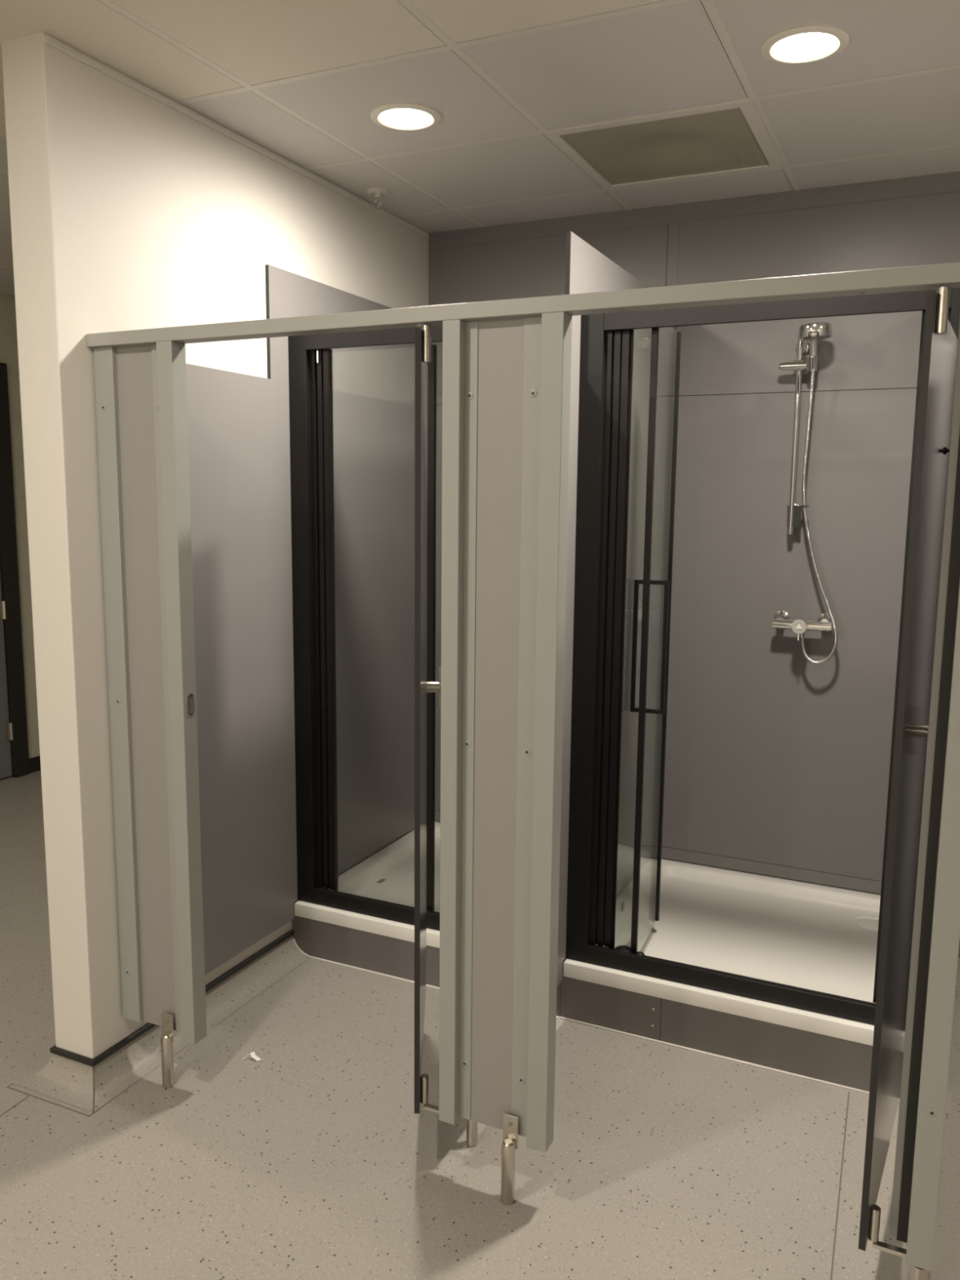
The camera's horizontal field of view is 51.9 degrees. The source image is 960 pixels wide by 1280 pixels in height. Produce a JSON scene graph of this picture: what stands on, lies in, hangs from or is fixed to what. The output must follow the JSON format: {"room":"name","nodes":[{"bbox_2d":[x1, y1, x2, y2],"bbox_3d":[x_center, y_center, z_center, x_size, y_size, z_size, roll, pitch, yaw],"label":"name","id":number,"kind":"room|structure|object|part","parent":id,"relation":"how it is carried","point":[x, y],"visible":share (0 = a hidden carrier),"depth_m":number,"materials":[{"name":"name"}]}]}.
{"room":"shower room","nodes":[
{"label":"shower room","id":0,"kind":"room"},
{"bbox_2d":[0,293,39,758],"bbox_3d":[-4.029,-0.191,2.659,0.150,2.740,9.800,4,9,25],"label":"wall","id":1,"kind":"structure","parent":0,"point":[8,330],"depth_m":5.53,"materials":[{"name":"beige paint"}]},
{"bbox_2d":[0,362,29,778],"bbox_3d":[-2.853,-0.304,5.078,0.180,2.300,1.045,4,9,25],"label":"door","id":2,"kind":"structure","parent":1,"relation":"in","point":[14,747],"depth_m":5.51,"materials":[{"name":"black paint"}]},
{"bbox_3d":[-2.852,-0.263,5.083,0.044,2.193,0.855,4,9,25],"label":"panel","id":3,"kind":"part","parent":2,"relation":"part of","materials":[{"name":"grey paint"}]},
{"bbox_2d":[28,755,40,773],"bbox_3d":[-2.252,0.625,6.449,0.010,0.085,1.695,4,9,25],"label":"baseboard","id":4,"kind":"structure","parent":1,"relation":"attached to","point":[34,762],"depth_m":5.73,"materials":[{"name":"black"}]},
{"bbox_2d":[0,31,428,1058],"bbox_3d":[-0.296,-0.376,4.219,0.140,2.740,3.789,4,9,25],"label":"wall","id":5,"kind":"structure","parent":0,"point":[129,211],"depth_m":2.60,"materials":[{"name":"white paint"}]},
{"bbox_2d":[11,928,311,1112],"bbox_3d":[-0.327,0.943,4.370,0.305,0.086,3.872,4,9,25],"label":"baseboard","id":6,"kind":"structure","parent":5,"relation":"attached to","point":[75,1079],"depth_m":2.79,"materials":[{"name":"plastic"}]},
{"bbox_2d":[44,35,429,239],"bbox_3d":[-0.614,-1.526,3.165,0.006,0.017,1.908,4,9,25],"label":"trim","id":7,"kind":"structure","parent":5,"relation":"attached to","point":[48,41],"depth_m":2.83,"materials":[{"name":"white paint"}]},
{"bbox_2d":[186,264,414,974],"bbox_3d":[-0.596,-0.119,3.430,0.013,2.190,1.763,4,9,25],"label":"panel","id":8,"kind":"object","parent":5,"relation":"attached to","point":[238,424],"visible":0.58,"depth_m":3.28,"materials":[{"name":"grey laminate"}]},
{"bbox_2d":[0,770,959,1279],"bbox_3d":[-1.282,1.436,1.586,6.350,0.121,10.200,4,9,25],"label":"floor","id":9,"kind":"structure","parent":0,"point":[312,1158],"depth_m":2.40,"materials":[{"name":"plastic"}]},
{"bbox_2d":[93,340,206,1088],"bbox_3d":[-0.865,0.242,2.585,0.272,1.968,0.060,4,9,25],"label":"pilaster","id":10,"kind":"object","parent":9,"relation":"on","point":[141,390],"visible":1,"depth_m":2.56,"materials":[{"name":"laminate"}]},
{"bbox_3d":[-0.867,0.164,2.591,0.136,1.815,0.013,4,9,25],"label":"panel","id":11,"kind":"part","parent":10,"relation":"part of","materials":[{"name":"laminate"}]},
{"bbox_3d":[-0.853,1.146,2.689,0.032,0.150,0.032,4,9,25],"label":"leg","id":12,"kind":"part","parent":10,"relation":"part of","materials":[{"name":"silver metal"}]},
{"bbox_3d":[-0.849,1.054,2.682,0.037,0.079,0.004,4,9,25],"label":"leg plate","id":13,"kind":"part","parent":10,"relation":"part of","materials":[{"name":"silver metal"}]},
{"bbox_3d":[-0.739,0.164,2.521,0.002,0.056,0.023,4,9,25],"label":"keep plate","id":14,"kind":"part","parent":10,"relation":"part of","materials":[{"name":"silver metal"}]},
{"bbox_2d":[86,262,959,347],"bbox_3d":[0.486,-0.644,1.828,3.238,0.034,0.052,4,9,25],"label":"headrail","id":15,"kind":"object","parent":10,"relation":"on","point":[931,277],"visible":0.92,"depth_m":1.94,"materials":[{"name":"grey metal"}]},
{"bbox_2d":[241,1051,261,1061],"bbox_3d":[-0.653,1.194,2.829,0.056,0.015,0.024,1,8,5],"label":"paper scrap","id":16,"kind":"object","parent":9,"relation":"on","point":[252,1055],"visible":1,"depth_m":2.83,"materials":[{"name":"white paper"}]},
{"bbox_2d":[292,915,560,1017],"bbox_3d":[-0.205,1.072,3.282,1.010,0.144,0.023,4,9,25],"label":"plinth","id":17,"kind":"object","parent":9,"relation":"on","point":[380,954],"visible":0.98,"depth_m":3.36,"materials":[{"name":"grey"}]},
{"bbox_2d":[294,821,647,963],"bbox_3d":[0.009,0.917,3.708,0.989,0.046,1.010,4,9,25],"label":"shower tray","id":18,"kind":"object","parent":9,"relation":"on","point":[388,875],"visible":0.12,"depth_m":3.66,"materials":[{"name":"white plastic"}]},
{"bbox_2d":[288,324,442,930],"bbox_3d":[-0.169,-0.020,3.171,0.990,1.955,0.102,4,9,25],"label":"shower door frame","id":19,"kind":"structure","parent":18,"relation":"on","point":[310,356],"depth_m":3.29,"materials":[{"name":"black metal"}]},
{"bbox_3d":[-0.561,-0.048,3.341,0.134,1.955,0.060,4,9,25],"label":"post","id":20,"kind":"part","parent":19,"relation":"part of","materials":[{"name":"black metal"}]},
{"bbox_2d":[439,311,572,1205],"bbox_3d":[0.035,0.311,2.174,0.294,1.968,0.072,5,9,29],"label":"pilaster","id":21,"kind":"object","parent":9,"relation":"on","point":[506,382],"visible":1,"depth_m":2.14,"materials":[{"name":"laminate"}]},
{"bbox_2d":[413,324,440,1113],"bbox_3d":[-0.118,0.184,2.516,0.088,1.809,0.642,0,8,-2],"label":"door","id":22,"kind":"structure","parent":21,"relation":"attached to","point":[423,335],"depth_m":2.30,"materials":[{"name":"grey laminate"}]},
{"bbox_3d":[-0.149,0.187,2.522,0.013,1.800,0.630,0,8,-2],"label":"door","id":23,"kind":"part","parent":22,"relation":"part of","materials":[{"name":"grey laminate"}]},
{"bbox_3d":[-0.105,1.117,2.346,0.062,0.008,0.014,4,9,25],"label":"pivot arm","id":24,"kind":"part","parent":22,"relation":"part of","materials":[{"name":"silver metal"}]},
{"bbox_3d":[-0.063,0.231,2.197,0.041,1.818,0.030,4,9,25],"label":"hinge post","id":25,"kind":"part","parent":21,"relation":"part of","materials":[{"name":"grey metal"}]},
{"bbox_3d":[0.038,0.234,2.173,0.112,1.815,0.013,4,9,25],"label":"panel","id":26,"kind":"part","parent":21,"relation":"part of","materials":[{"name":"laminate"}]},
{"bbox_3d":[0.064,1.217,2.259,0.032,0.150,0.032,4,9,25],"label":"leg","id":27,"kind":"part","parent":21,"relation":"part of","materials":[{"name":"silver metal"}]},
{"bbox_3d":[0.070,1.124,2.257,0.037,0.079,0.004,4,9,25],"label":"leg plate","id":28,"kind":"part","parent":21,"relation":"part of","materials":[{"name":"silver metal"}]},
{"bbox_2d":[466,231,670,1146],"bbox_3d":[0.323,0.015,3.014,0.034,2.320,1.763,4,9,25],"label":"partition panel","id":29,"kind":"object","parent":9,"relation":"on","point":[588,270],"visible":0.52,"depth_m":3.42,"materials":[{"name":"grey laminate"}]},
{"bbox_3d":[-0.020,1.198,2.461,0.028,0.128,0.028,4,9,25],"label":"leg","id":30,"kind":"part","parent":29,"relation":"part of","materials":[{"name":"silver metal"}]},
{"bbox_2d":[563,857,880,1045],"bbox_3d":[0.928,0.987,3.283,1.010,0.046,1.010,4,9,25],"label":"shower tray","id":31,"kind":"object","parent":9,"relation":"on","point":[815,937],"visible":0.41,"depth_m":3.29,"materials":[{"name":"white plastic"}]},
{"bbox_2d":[565,288,959,1025],"bbox_3d":[0.819,0.032,2.881,1.018,1.955,0.386,4,9,25],"label":"shower door frame","id":32,"kind":"structure","parent":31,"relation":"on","point":[606,340],"depth_m":2.88,"materials":[{"name":"black metal"}]},
{"bbox_3d":[0.349,0.021,2.920,0.134,1.955,0.060,4,9,25],"label":"post","id":33,"kind":"part","parent":32,"relation":"part of","materials":[{"name":"black metal"}]},
{"bbox_3d":[0.506,0.021,2.944,0.103,0.400,0.013,3,9,19],"label":"pull handle","id":34,"kind":"part","parent":32,"relation":"part of","materials":[{"name":"black metal"}]},
{"bbox_3d":[1.150,0.083,2.550,0.134,1.955,0.060,4,9,25],"label":"post","id":35,"kind":"part","parent":32,"relation":"part of","materials":[{"name":"black metal"}]},
{"bbox_2d":[559,976,899,1102],"bbox_3d":[0.717,1.143,2.855,1.024,0.144,0.023,4,9,25],"label":"plinth","id":36,"kind":"object","parent":9,"relation":"on","point":[814,1056],"visible":0.91,"depth_m":2.86,"materials":[{"name":"grey"}]},
{"bbox_2d":[889,320,959,1279],"bbox_3d":[0.852,0.371,1.813,0.078,1.968,0.087,4,9,25],"label":"pilaster","id":37,"kind":"object","parent":9,"relation":"on","point":[935,939],"visible":1,"depth_m":1.82,"materials":[{"name":"grey"}]},
{"bbox_2d":[857,286,958,1257],"bbox_3d":[0.937,0.261,2.054,0.092,1.809,0.630,5,9,29],"label":"door","id":38,"kind":"structure","parent":37,"relation":"attached to","point":[940,349],"depth_m":1.92,"materials":[{"name":"grey laminate"}]},
{"bbox_3d":[0.799,1.187,1.923,0.062,0.008,0.014,4,9,25],"label":"pivot arm","id":39,"kind":"part","parent":38,"relation":"part of","materials":[{"name":"silver metal"}]},
{"bbox_3d":[0.847,1.276,1.911,0.032,0.149,0.032,4,9,25],"label":"leg","id":40,"kind":"part","parent":37,"relation":"part of","materials":[{"name":"silver metal"}]},
{"bbox_3d":[0.856,0.301,1.772,0.046,1.818,0.030,4,9,25],"label":"hinge post","id":41,"kind":"part","parent":37,"relation":"part of","materials":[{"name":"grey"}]},
{"bbox_2d":[927,1271,930,1279],"bbox_3d":[1.258,0.087,2.582,0.034,2.320,1.763,4,9,25],"label":"partition panel","id":42,"kind":"object","parent":9,"relation":"on","point":[929,1272],"visible":0.02,"depth_m":2.02,"materials":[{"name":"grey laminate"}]},
{"bbox_2d":[0,0,959,295],"bbox_3d":[-1.253,-1.345,1.187,6.350,0.161,10.200,4,9,25],"label":"ceiling","id":43,"kind":"structure","parent":0,"point":[302,81],"depth_m":2.55,"materials":[{"name":"grey paint"}]},
{"bbox_2d":[367,187,388,208],"bbox_3d":[-0.361,-1.556,3.483,0.076,0.058,0.076,4,9,25],"label":"sprinkler head","id":44,"kind":"object","parent":43,"relation":"attached to","point":[377,193],"visible":1,"depth_m":3.47},
{"bbox_2d":[370,102,440,131],"bbox_3d":[-0.210,-1.479,2.795,0.200,0.007,0.200,4,9,25],"label":"recessed light","id":45,"kind":"object","parent":43,"relation":"in","point":[402,117],"visible":1,"depth_m":2.79,"materials":[{"name":"beige plastic"}]},
{"bbox_2d":[379,108,431,127],"bbox_3d":[-0.210,-1.481,2.795,0.148,0.001,0.148,4,9,25],"label":"diffuser","id":46,"kind":"object","parent":45,"relation":"attached to","point":[388,117],"depth_m":2.80,"materials":[{"name":"white plastic"}]},
{"bbox_2d":[546,99,784,190],"bbox_3d":[0.589,-1.526,3.039,0.594,0.036,0.594,4,9,25],"label":"ceiling vent","id":47,"kind":"object","parent":43,"relation":"in","point":[732,138],"visible":1,"depth_m":3.04,"materials":[{"name":"silver metal"}]},
{"bbox_2d":[760,25,848,65],"bbox_3d":[0.767,-1.402,2.330,0.198,0.007,0.198,4,9,25],"label":"recessed light","id":48,"kind":"object","parent":43,"relation":"in","point":[803,45],"visible":1,"depth_m":2.32,"materials":[{"name":"beige plastic"}]},
{"bbox_2d":[772,32,837,59],"bbox_3d":[0.767,-1.404,2.330,0.146,0.001,0.146,4,9,25],"label":"diffuser","id":49,"kind":"object","parent":48,"relation":"attached to","point":[793,46],"depth_m":2.33,"materials":[{"name":"white plastic"}]},
{"bbox_2d":[428,171,959,958],"bbox_3d":[1.342,-0.265,3.565,3.390,2.740,0.144,4,9,25],"label":"wall","id":50,"kind":"structure","parent":0,"point":[949,182],"depth_m":3.62,"materials":[{"name":"grey paint"}]},
{"bbox_2d":[435,810,439,821],"bbox_3d":[0.235,0.807,4.154,0.950,0.046,0.006,4,9,25],"label":"board","id":51,"kind":"object","parent":50,"relation":"attached to","point":[437,812],"visible":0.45,"depth_m":4.34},
{"bbox_2d":[435,404,442,810],"bbox_3d":[0.244,-0.082,4.026,0.950,1.746,0.006,4,9,25],"label":"board","id":52,"kind":"object","parent":50,"relation":"attached to","point":[439,410],"visible":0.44,"depth_m":4.20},
{"bbox_2d":[437,223,667,404],"bbox_3d":[0.256,-1.254,3.858,0.950,0.618,0.006,4,9,25],"label":"wall panel","id":53,"kind":"object","parent":50,"relation":"attached to","point":[535,267],"visible":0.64,"depth_m":3.86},
{"bbox_2d":[661,846,881,893],"bbox_3d":[1.141,0.877,3.735,0.963,0.046,0.006,4,9,25],"label":"board","id":54,"kind":"object","parent":50,"relation":"attached to","point":[745,865],"visible":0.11,"depth_m":3.74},
{"bbox_2d":[662,388,916,880],"bbox_3d":[1.150,-0.012,3.607,0.963,1.746,0.006,4,9,25],"label":"wall panel","id":55,"kind":"object","parent":50,"relation":"attached to","point":[775,756],"visible":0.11,"depth_m":3.62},
{"bbox_2d":[778,339,817,534],"bbox_3d":[1.108,-0.713,3.466,0.130,0.680,0.110,4,9,25],"label":"shower riser","id":56,"kind":"object","parent":55,"relation":"attached to","point":[798,366],"visible":0.98,"depth_m":3.46,"materials":[{"name":"silver metal"}]},
{"bbox_2d":[797,322,831,371],"bbox_3d":[1.133,-0.993,3.341,0.110,0.153,0.112,4,9,25],"label":"shower","id":57,"kind":"object","parent":56,"relation":"attached to","point":[812,332],"visible":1,"depth_m":3.30,"materials":[{"name":"silver metal"}]},
{"bbox_3d":[1.140,-0.990,3.370,0.028,0.138,0.055,4,9,25],"label":"handle","id":58,"kind":"part","parent":57,"relation":"part of","materials":[{"name":"silver metal"}]},
{"bbox_2d":[771,610,832,639],"bbox_3d":[1.151,-0.050,3.532,0.212,0.090,0.118,4,9,25],"label":"valve","id":59,"kind":"object","parent":55,"relation":"attached to","point":[781,620],"visible":0.98,"depth_m":3.51,"materials":[{"name":"silver metal"}]},
{"bbox_3d":[1.138,-0.050,3.506,0.051,0.051,0.053,4,9,25],"label":"control knob","id":60,"kind":"part","parent":59,"relation":"part of","materials":[{"name":"silver metal"}]},
{"bbox_2d":[799,631,804,637],"bbox_3d":[1.153,-0.024,3.533,0.021,0.029,0.023,4,9,25],"label":"outlet","id":61,"kind":"object","parent":59,"relation":"attached to","point":[801,635],"depth_m":3.52,"materials":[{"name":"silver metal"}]},
{"bbox_2d":[800,371,838,664],"bbox_3d":[1.198,-0.421,3.449,0.153,1.023,0.033,4,9,25],"label":"shower hose","id":62,"kind":"object","parent":59,"relation":"attached to","point":[812,375],"visible":0.99,"depth_m":3.47,"materials":[{"name":"silver metal"}]},
{"bbox_2d":[676,191,959,395],"bbox_3d":[1.162,-1.184,3.439,0.963,0.618,0.006,4,9,25],"label":"wall panel","id":63,"kind":"object","parent":50,"relation":"attached to","point":[877,351],"visible":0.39,"depth_m":3.43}
]}

